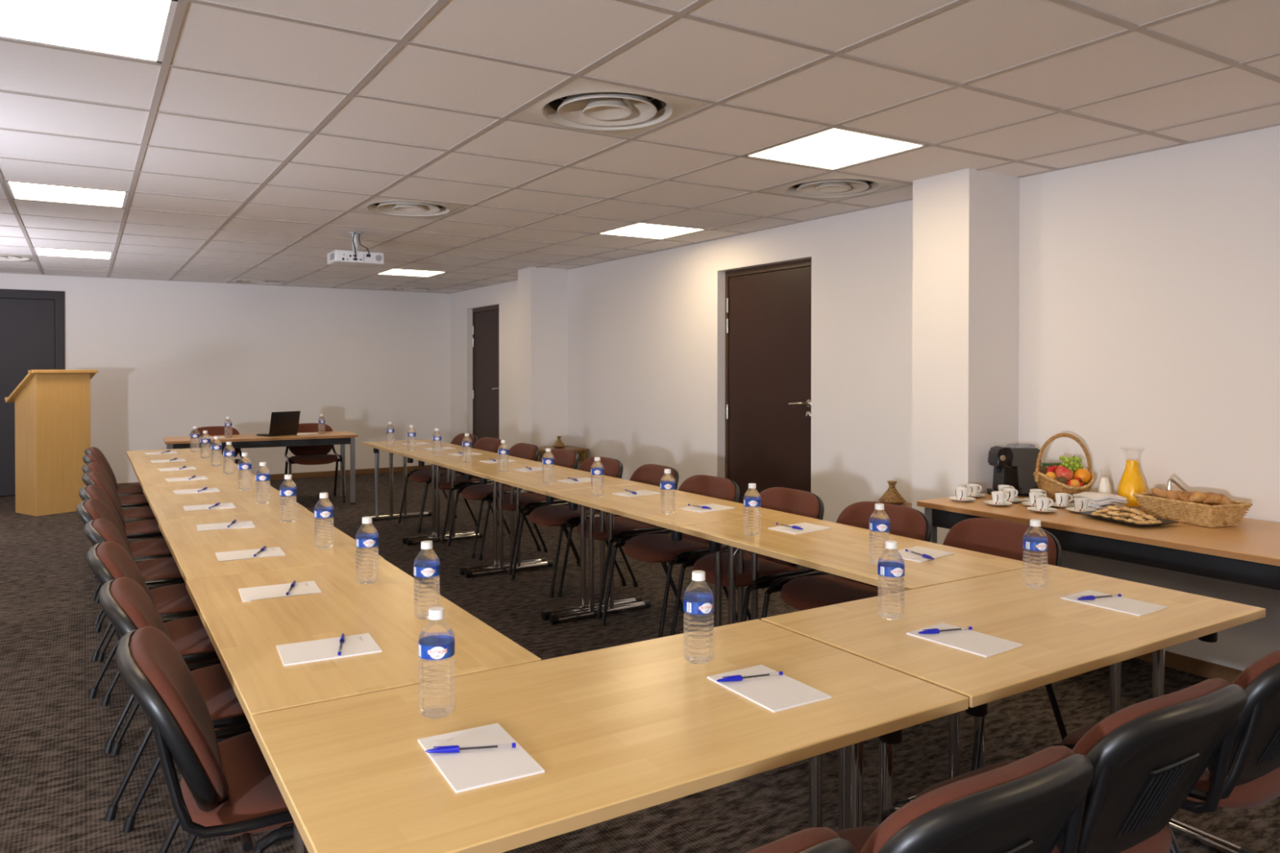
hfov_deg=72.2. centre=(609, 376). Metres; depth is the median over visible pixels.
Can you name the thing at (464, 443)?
water bottle
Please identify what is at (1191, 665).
baseboard
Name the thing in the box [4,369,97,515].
lectern
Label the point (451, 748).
ballpoint pen
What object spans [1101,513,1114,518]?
cookie
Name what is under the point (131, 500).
chair
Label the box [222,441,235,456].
water bottle
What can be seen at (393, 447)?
folding table
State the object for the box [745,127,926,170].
ceiling light panel
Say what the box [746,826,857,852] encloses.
chair
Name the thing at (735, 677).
ballpoint pen
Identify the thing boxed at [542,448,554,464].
water bottle
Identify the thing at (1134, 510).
cookie
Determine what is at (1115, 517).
cookie
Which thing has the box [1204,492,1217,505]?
croissant
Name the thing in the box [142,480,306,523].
folding table
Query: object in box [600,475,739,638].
chair
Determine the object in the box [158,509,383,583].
folding table
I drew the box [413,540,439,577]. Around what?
water bottle
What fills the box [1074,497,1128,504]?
folded napkin
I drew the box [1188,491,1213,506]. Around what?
croissant
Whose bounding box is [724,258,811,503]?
door
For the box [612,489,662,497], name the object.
pad
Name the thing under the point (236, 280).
ceiling vent
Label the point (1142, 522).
cookie
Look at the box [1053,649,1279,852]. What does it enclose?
chair
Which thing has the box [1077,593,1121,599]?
ballpoint pen
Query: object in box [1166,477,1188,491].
serving tongs
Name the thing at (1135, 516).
cookie
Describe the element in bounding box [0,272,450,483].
wall
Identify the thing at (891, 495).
tagine
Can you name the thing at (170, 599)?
chair
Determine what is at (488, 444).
cushion
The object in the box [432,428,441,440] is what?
water bottle
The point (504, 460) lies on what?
pad
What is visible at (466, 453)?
pad
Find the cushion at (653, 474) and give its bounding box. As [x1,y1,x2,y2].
[629,463,675,524]
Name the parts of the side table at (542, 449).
lattice panel, lattice panel, leg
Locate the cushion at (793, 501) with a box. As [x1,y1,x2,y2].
[755,487,819,564]
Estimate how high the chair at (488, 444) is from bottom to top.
0.774 m
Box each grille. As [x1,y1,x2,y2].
[329,252,334,260]
[375,254,382,261]
[1001,839,1032,852]
[1116,752,1199,838]
[1256,728,1279,765]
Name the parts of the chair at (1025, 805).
seat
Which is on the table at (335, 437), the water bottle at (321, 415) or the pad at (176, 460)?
the water bottle at (321, 415)
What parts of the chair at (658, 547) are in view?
leg, rail, leg, seat, leg, rail, leg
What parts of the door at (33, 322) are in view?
frame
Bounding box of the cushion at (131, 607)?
[109,577,173,642]
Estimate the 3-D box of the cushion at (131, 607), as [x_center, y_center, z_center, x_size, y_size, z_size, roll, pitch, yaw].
[-1.232,0.721,2.345,0.180,0.340,0.456,0,1,-30]
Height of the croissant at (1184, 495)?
0.056 m
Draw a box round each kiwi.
[1039,466,1047,475]
[1056,476,1067,484]
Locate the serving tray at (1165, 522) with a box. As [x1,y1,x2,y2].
[1077,511,1178,526]
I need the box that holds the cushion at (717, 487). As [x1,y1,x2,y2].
[677,475,735,543]
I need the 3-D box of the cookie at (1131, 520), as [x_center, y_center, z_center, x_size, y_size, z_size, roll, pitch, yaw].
[2.103,0.579,3.526,0.060,0.018,0.060,0,2,40]
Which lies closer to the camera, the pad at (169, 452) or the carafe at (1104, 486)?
the carafe at (1104, 486)
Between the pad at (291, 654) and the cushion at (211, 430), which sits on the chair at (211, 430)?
the cushion at (211, 430)
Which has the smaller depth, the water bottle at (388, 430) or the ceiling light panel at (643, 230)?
the ceiling light panel at (643, 230)
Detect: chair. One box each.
[76,497,184,699]
[79,484,172,661]
[81,462,155,600]
[81,471,163,625]
[82,453,149,577]
[84,447,143,494]
[84,518,197,753]
[86,541,219,822]
[98,577,248,852]
[115,626,293,852]
[189,426,251,472]
[284,422,345,502]
[397,433,477,532]
[417,437,505,543]
[446,443,541,559]
[478,448,579,574]
[510,456,626,598]
[557,463,679,618]
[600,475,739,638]
[670,487,824,635]
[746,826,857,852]
[761,501,931,617]
[835,745,1093,852]
[880,678,1247,852]
[942,517,1067,771]
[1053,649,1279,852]
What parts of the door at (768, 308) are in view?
handle, lock plate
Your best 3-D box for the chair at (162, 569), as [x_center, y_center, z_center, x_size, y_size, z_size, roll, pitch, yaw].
[-2.011,0.923,3.889,0.596,0.774,0.526,0,1,-27]
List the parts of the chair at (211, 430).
seat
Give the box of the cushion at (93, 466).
[86,462,121,509]
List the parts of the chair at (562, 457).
leg, leg, rail, seat, leg, leg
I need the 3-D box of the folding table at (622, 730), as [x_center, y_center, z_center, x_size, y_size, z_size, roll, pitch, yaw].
[0.019,0.981,1.689,1.232,0.693,0.636,0,1,-31]
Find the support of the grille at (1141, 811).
attached to the chair at (1146, 757)
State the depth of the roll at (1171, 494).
3.61 m
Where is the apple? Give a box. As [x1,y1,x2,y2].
[1054,466,1073,480]
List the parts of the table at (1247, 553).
leg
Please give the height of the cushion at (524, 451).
0.340 m
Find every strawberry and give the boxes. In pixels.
[1046,466,1054,473]
[1050,465,1057,472]
[1075,476,1081,483]
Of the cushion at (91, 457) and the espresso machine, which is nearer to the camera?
the espresso machine
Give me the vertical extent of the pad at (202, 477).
0.004 m
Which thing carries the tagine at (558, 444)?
on the side table at (542, 449)
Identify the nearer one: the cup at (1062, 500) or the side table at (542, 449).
the cup at (1062, 500)
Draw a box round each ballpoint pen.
[253,545,266,556]
[285,580,295,595]
[337,632,344,655]
[425,742,515,753]
[688,503,711,509]
[716,671,782,681]
[775,522,803,529]
[905,549,933,559]
[918,626,972,634]
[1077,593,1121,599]
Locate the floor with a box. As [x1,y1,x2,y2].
[0,471,1279,852]
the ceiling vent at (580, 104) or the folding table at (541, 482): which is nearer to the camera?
the ceiling vent at (580, 104)
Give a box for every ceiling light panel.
[0,0,177,63]
[4,181,128,208]
[32,247,113,259]
[377,268,446,276]
[598,222,705,239]
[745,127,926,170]
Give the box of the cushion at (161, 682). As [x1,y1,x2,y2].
[128,626,229,802]
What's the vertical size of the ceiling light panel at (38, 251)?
0.030 m
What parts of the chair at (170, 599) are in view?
leg, leg, seat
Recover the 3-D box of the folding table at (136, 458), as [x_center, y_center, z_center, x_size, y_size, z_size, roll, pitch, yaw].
[-3.208,0.936,6.501,0.614,0.693,1.210,0,1,-31]
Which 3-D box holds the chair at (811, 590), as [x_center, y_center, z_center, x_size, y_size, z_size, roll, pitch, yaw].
[0.970,0.926,3.564,0.596,0.774,0.526,0,1,-33]
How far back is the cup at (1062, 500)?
3.93 m
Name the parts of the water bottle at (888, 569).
barcode panel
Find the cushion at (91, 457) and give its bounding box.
[87,453,117,492]
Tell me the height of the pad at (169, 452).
0.004 m
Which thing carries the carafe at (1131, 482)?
on the table at (1247, 553)
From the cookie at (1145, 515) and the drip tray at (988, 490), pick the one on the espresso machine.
the drip tray at (988, 490)
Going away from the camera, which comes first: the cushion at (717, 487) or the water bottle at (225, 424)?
the cushion at (717, 487)
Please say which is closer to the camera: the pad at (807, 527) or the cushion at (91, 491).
the pad at (807, 527)
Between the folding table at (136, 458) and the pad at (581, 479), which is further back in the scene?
the folding table at (136, 458)
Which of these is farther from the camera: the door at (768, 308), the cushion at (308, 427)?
the cushion at (308, 427)
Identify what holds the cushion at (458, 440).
on the chair at (424, 475)
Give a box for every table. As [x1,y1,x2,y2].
[125,447,232,466]
[133,461,255,488]
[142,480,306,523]
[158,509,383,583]
[164,431,358,504]
[186,558,541,725]
[250,618,968,852]
[362,439,479,543]
[404,449,546,574]
[463,463,641,620]
[535,445,588,502]
[547,483,787,626]
[679,513,1038,807]
[760,564,1265,852]
[873,501,911,507]
[916,493,1279,591]
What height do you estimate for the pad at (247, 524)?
0.004 m
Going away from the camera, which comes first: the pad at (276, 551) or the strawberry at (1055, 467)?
the pad at (276, 551)
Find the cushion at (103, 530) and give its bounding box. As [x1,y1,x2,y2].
[92,518,139,570]
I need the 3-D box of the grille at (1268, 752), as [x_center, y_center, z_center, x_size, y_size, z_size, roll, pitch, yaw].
[1.476,0.768,1.902,0.151,0.159,0.081,0,1,-31]
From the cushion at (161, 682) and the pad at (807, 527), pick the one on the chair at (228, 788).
the cushion at (161, 682)
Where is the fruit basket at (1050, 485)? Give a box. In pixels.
[1033,432,1094,503]
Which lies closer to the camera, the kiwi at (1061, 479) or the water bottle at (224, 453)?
the kiwi at (1061, 479)
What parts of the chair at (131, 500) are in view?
seat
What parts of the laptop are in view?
lid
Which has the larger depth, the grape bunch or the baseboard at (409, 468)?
the baseboard at (409, 468)
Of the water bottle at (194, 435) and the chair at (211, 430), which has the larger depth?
the chair at (211, 430)
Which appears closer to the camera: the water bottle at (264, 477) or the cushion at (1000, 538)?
the cushion at (1000, 538)
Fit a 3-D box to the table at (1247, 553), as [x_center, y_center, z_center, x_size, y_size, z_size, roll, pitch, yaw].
[2.357,0.954,3.410,0.790,0.715,2.200,0,1,-31]
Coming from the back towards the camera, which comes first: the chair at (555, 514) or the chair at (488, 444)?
the chair at (488, 444)
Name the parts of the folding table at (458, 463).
leg, leg, leg, leg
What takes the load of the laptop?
on the table at (335, 437)
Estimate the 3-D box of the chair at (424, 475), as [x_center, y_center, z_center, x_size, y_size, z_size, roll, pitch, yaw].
[-1.446,0.890,7.513,0.596,0.774,0.526,0,1,-31]
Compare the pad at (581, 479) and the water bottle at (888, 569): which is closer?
the water bottle at (888, 569)
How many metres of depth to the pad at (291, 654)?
2.01 m
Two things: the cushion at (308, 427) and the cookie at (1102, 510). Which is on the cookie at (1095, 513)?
the cookie at (1102, 510)
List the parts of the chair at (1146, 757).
rail, seat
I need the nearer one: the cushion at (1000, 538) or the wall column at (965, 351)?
the cushion at (1000, 538)
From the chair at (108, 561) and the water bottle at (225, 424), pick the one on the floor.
the chair at (108, 561)
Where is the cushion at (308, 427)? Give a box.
[288,422,333,455]
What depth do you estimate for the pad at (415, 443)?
7.49 m
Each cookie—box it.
[1090,511,1105,516]
[1096,508,1111,513]
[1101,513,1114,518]
[1106,505,1120,510]
[1106,510,1121,515]
[1112,515,1128,520]
[1118,512,1130,517]
[1119,506,1133,513]
[1124,517,1137,523]
[1129,507,1144,515]
[1129,513,1146,520]
[1134,520,1151,524]
[1141,513,1156,519]
[1146,519,1162,524]
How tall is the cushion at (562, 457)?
0.340 m
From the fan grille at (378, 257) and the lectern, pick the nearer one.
the fan grille at (378, 257)
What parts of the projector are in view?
casing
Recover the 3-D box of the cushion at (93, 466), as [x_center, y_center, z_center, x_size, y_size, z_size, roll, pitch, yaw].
[-3.053,0.693,5.301,0.180,0.340,0.456,0,1,-28]
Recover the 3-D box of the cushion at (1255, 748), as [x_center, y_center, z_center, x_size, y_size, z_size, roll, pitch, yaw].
[1.467,0.725,1.916,0.456,0.340,0.180,0,1,-31]
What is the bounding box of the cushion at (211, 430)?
[190,426,239,459]
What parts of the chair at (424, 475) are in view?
leg, leg, seat, leg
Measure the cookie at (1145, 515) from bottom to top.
0.026 m
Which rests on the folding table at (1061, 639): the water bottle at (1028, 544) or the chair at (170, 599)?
the water bottle at (1028, 544)
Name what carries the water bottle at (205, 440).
on the folding table at (136, 458)
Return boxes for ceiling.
[0,0,1279,293]
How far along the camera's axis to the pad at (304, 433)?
8.71 m
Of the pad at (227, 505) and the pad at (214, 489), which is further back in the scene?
the pad at (214, 489)
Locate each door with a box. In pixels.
[0,288,65,496]
[472,305,498,439]
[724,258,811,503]
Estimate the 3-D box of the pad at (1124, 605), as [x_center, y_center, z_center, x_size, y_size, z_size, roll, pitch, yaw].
[1.391,0.625,2.423,0.148,0.004,0.212,0,1,-33]
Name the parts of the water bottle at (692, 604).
barcode panel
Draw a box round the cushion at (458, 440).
[445,433,475,472]
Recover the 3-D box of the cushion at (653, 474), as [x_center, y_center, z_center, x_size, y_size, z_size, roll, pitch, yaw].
[0.239,0.695,5.139,0.180,0.340,0.456,0,1,-28]
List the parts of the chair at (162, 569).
leg, leg, seat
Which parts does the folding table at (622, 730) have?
leg, leg, leg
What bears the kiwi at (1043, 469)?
in the fruit basket at (1050, 485)
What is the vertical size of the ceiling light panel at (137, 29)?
0.030 m
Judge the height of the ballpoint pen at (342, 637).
0.012 m
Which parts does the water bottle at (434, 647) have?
barcode panel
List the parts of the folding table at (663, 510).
leg, leg, leg, leg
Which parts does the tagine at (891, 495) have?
dish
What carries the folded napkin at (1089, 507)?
on the table at (1247, 553)
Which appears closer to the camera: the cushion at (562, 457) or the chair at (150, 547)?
the chair at (150, 547)
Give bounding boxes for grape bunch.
[1059,454,1083,477]
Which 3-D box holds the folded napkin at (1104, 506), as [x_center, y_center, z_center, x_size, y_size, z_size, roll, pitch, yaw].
[2.184,0.568,3.890,0.150,0.024,0.150,0,1,-7]
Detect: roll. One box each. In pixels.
[1151,488,1167,497]
[1166,489,1179,500]
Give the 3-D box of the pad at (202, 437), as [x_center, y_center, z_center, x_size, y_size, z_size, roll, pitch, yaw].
[-3.737,0.579,8.282,0.212,0.004,0.148,0,1,-21]
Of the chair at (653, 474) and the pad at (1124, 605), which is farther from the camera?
the chair at (653, 474)
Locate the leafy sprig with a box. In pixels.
[1041,462,1061,466]
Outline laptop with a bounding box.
[256,410,300,436]
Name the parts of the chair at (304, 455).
leg, leg, seat, leg, leg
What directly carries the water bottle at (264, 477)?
on the folding table at (247, 496)
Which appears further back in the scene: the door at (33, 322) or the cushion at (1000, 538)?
the door at (33, 322)
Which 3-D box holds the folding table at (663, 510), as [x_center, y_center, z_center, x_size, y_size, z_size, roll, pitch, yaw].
[0.240,0.957,4.277,0.616,0.693,1.186,0,1,-31]
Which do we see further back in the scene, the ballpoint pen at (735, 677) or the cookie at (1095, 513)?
the cookie at (1095, 513)
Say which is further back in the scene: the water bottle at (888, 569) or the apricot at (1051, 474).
the apricot at (1051, 474)
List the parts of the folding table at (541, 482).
leg, leg, leg, leg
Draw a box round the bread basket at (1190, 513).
[1133,492,1252,527]
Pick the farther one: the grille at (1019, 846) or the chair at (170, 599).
the chair at (170, 599)
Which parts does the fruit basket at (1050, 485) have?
hoop handle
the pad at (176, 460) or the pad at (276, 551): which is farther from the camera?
the pad at (176, 460)
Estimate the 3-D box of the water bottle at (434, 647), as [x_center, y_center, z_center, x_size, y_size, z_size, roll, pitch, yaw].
[-0.325,0.536,1.650,0.068,0.197,0.068,0,1,-14]
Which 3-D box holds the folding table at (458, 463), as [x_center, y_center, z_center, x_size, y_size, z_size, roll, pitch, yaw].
[-0.985,0.938,6.317,0.616,0.693,1.186,0,1,-31]
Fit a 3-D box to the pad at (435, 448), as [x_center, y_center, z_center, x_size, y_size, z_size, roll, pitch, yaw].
[-1.364,0.582,7.046,0.212,0.004,0.148,0,1,-35]
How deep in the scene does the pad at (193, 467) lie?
5.61 m
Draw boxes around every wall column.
[518,266,568,489]
[911,168,1019,544]
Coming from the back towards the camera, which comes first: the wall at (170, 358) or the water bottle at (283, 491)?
the wall at (170, 358)
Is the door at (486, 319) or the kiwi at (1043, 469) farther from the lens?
the door at (486, 319)
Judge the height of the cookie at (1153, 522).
0.018 m
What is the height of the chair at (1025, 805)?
0.774 m
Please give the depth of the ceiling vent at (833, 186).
4.86 m
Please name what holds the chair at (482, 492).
on the floor
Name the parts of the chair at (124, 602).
leg, leg, seat, rail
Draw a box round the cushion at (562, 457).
[537,448,575,496]
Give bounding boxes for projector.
[327,231,383,267]
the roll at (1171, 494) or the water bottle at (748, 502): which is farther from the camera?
the roll at (1171, 494)
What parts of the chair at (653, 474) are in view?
leg, rail, leg, seat, rail, leg, leg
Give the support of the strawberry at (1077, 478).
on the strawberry
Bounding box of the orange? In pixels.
[1073,468,1091,484]
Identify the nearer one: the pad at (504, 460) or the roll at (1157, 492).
the roll at (1157, 492)
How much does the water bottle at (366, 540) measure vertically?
0.197 m
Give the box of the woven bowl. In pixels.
[1035,473,1093,503]
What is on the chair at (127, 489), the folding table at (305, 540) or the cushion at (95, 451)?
the cushion at (95, 451)
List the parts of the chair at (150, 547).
leg, leg, seat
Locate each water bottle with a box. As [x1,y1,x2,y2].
[190,426,199,437]
[200,431,210,443]
[210,435,222,449]
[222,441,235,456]
[224,417,231,426]
[237,452,251,469]
[255,462,270,480]
[280,474,296,496]
[314,492,333,518]
[318,413,324,422]
[355,516,378,547]
[386,422,394,432]
[407,425,416,436]
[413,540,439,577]
[417,606,454,660]
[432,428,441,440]
[462,433,471,446]
[497,440,508,454]
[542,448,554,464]
[591,457,604,475]
[660,469,675,489]
[683,570,713,614]
[743,483,760,506]
[868,503,889,531]
[877,540,904,577]
[1022,519,1048,551]
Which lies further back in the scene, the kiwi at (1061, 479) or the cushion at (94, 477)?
the cushion at (94, 477)
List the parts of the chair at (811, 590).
leg, rail, seat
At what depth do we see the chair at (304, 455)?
8.91 m
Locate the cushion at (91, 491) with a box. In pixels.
[84,484,127,539]
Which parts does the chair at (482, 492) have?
leg, leg, rail, seat, leg, leg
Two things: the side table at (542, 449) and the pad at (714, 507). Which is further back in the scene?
the side table at (542, 449)
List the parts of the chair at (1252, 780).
seat, leg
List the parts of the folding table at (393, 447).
support leg, leg, leg, leg, leg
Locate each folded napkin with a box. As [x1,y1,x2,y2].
[1071,502,1101,510]
[1072,491,1126,501]
[1072,498,1124,506]
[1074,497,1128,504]
[1089,503,1128,508]
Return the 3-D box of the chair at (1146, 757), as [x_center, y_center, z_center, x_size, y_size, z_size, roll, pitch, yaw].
[0.902,0.943,1.781,0.526,0.774,0.596,0,1,-30]
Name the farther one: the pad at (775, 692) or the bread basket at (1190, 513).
the bread basket at (1190, 513)
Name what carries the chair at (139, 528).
on the floor
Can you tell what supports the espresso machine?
on the table at (1247, 553)
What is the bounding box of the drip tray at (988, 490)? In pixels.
[986,488,998,492]
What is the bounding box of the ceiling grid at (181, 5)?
[0,0,1279,293]
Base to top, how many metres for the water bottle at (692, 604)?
0.197 m
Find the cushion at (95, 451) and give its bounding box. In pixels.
[88,447,117,491]
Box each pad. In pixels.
[145,451,177,454]
[150,458,186,462]
[156,466,197,471]
[164,475,208,481]
[173,487,220,494]
[183,502,235,511]
[196,520,254,531]
[200,436,226,438]
[215,546,285,561]
[238,581,321,601]
[275,633,382,666]
[295,432,318,435]
[401,442,431,444]
[417,723,544,793]
[423,447,455,450]
[448,452,481,455]
[479,458,516,462]
[513,466,553,471]
[557,477,601,483]
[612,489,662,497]
[679,503,734,512]
[706,664,831,712]
[768,522,831,534]
[882,546,954,562]
[906,622,1022,657]
[1060,590,1167,616]
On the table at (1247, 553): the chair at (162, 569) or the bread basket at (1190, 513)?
the bread basket at (1190, 513)
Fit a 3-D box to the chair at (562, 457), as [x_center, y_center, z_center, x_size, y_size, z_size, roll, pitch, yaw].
[-0.531,0.903,6.056,0.596,0.774,0.526,0,1,-31]
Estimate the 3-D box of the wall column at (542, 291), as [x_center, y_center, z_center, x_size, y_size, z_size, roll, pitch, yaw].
[-0.671,0.090,8.847,0.405,2.341,0.305,0,1,-31]
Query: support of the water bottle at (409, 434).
on the folding table at (393, 447)
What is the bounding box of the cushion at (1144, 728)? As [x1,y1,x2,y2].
[1072,678,1230,756]
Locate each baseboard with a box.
[116,465,444,485]
[605,511,1242,684]
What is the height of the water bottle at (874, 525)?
0.197 m
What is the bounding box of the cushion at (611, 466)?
[577,456,619,511]
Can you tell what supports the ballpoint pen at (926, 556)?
on the pad at (903, 554)
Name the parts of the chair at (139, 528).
leg, seat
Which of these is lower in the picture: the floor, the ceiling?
the floor
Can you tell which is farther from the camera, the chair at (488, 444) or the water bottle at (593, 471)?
the chair at (488, 444)
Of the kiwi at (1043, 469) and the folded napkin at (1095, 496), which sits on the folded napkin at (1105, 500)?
the folded napkin at (1095, 496)
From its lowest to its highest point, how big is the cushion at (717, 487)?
0.340 m
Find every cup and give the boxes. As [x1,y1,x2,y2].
[948,487,975,502]
[965,484,985,497]
[983,491,1012,506]
[997,484,1017,497]
[1001,488,1022,502]
[1021,492,1050,506]
[1022,488,1050,502]
[1026,497,1057,512]
[1048,493,1074,507]
[1065,497,1097,512]
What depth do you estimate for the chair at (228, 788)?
1.75 m
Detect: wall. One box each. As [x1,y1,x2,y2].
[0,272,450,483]
[450,124,1279,671]
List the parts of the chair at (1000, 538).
leg, leg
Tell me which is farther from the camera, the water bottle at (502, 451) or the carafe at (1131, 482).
the water bottle at (502, 451)
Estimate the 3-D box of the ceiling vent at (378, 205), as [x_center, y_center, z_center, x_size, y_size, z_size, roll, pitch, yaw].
[-1.242,-1.097,5.436,0.572,0.128,0.572,0,1,-31]
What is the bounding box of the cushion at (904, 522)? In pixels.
[835,501,926,590]
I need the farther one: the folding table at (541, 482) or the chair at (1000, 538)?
the folding table at (541, 482)
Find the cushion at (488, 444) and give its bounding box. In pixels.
[471,437,500,479]
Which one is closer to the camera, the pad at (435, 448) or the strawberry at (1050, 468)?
the strawberry at (1050, 468)
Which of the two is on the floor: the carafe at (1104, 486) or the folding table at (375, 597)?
the folding table at (375, 597)
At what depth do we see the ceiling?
3.44 m
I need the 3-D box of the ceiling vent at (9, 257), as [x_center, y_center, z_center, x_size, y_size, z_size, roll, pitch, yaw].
[-5.460,-1.119,7.804,0.572,0.128,0.572,0,1,-31]
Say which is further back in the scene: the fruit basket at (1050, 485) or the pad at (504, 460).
the pad at (504, 460)
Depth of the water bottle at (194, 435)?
6.78 m
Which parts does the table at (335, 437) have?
leg, leg, leg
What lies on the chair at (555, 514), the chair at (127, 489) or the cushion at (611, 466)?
the cushion at (611, 466)
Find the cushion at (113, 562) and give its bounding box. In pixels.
[96,541,155,607]
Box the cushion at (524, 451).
[504,443,536,488]
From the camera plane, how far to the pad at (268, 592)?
2.54 m
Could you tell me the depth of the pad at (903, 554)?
3.05 m
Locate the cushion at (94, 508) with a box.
[83,497,131,552]
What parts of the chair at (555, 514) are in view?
leg, rail, leg, seat, rail, leg, leg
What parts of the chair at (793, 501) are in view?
leg, rail, leg, seat, leg, rail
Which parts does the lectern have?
panel, panel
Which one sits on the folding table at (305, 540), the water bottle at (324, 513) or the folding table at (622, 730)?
the water bottle at (324, 513)
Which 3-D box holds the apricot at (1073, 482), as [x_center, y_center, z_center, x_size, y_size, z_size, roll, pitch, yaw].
[2.138,0.497,4.032,0.047,0.046,0.045,0,1,-31]
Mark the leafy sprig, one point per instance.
(1045, 464)
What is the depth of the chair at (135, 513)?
5.35 m
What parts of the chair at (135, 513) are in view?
leg, seat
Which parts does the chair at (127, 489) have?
seat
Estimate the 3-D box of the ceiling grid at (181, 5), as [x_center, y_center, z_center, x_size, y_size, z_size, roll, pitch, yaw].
[-1.228,-1.023,2.210,8.175,0.031,17.070,0,1,-31]
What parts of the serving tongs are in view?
arm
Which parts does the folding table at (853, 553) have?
leg, leg, leg, leg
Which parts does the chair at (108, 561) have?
leg, leg, seat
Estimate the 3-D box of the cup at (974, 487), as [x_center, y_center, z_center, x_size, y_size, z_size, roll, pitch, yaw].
[1.762,0.557,4.262,0.120,0.062,0.120,0,1,-1]
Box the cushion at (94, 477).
[87,471,125,529]
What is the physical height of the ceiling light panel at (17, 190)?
0.030 m
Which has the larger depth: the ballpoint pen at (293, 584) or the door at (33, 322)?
the door at (33, 322)
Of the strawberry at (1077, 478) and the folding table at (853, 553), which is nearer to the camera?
the folding table at (853, 553)
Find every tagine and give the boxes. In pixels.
[552,435,565,448]
[878,480,906,505]
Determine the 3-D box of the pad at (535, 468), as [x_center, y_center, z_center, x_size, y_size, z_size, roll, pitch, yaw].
[-0.487,0.596,5.611,0.212,0.004,0.148,0,1,-36]
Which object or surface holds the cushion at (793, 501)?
on the chair at (793, 501)
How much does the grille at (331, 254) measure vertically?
0.045 m
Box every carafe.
[1097,477,1111,493]
[1117,459,1146,506]
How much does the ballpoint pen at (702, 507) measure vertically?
0.012 m
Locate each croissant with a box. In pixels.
[1177,490,1191,502]
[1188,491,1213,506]
[1203,493,1233,505]
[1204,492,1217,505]
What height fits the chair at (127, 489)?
0.774 m
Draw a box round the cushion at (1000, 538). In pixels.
[942,517,1057,565]
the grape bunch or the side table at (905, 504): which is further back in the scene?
the side table at (905, 504)
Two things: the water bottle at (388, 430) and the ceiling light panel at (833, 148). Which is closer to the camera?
the ceiling light panel at (833, 148)
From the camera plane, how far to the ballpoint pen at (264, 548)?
3.09 m
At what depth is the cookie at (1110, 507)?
3.62 m
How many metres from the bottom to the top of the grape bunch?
0.117 m
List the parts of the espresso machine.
casing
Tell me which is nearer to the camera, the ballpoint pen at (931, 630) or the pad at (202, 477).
the ballpoint pen at (931, 630)
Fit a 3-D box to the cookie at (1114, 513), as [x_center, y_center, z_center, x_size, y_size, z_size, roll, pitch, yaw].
[2.078,0.561,3.603,0.060,0.018,0.059,0,1,-15]
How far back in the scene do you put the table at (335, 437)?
8.43 m
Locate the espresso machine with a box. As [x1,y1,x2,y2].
[986,445,1040,496]
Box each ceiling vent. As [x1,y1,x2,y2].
[0,253,35,262]
[230,278,289,284]
[351,195,467,218]
[384,286,440,291]
[508,77,710,137]
[759,172,909,201]
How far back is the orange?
4.05 m
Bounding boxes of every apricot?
[1045,471,1056,479]
[1070,479,1079,487]
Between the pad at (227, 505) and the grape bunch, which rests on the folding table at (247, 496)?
the pad at (227, 505)
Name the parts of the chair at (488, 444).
leg, leg, seat, rail, leg, leg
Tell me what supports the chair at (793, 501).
on the floor
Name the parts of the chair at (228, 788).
leg, seat, leg, rail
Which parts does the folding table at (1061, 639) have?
leg, leg, leg, leg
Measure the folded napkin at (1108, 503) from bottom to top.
0.024 m
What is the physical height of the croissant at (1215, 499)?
0.061 m
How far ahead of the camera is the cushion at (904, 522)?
3.64 m
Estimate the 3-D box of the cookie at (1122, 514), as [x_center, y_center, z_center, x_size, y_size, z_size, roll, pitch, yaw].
[2.098,0.564,3.552,0.058,0.027,0.059,0,1,-14]
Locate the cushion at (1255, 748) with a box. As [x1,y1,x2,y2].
[1205,649,1279,773]

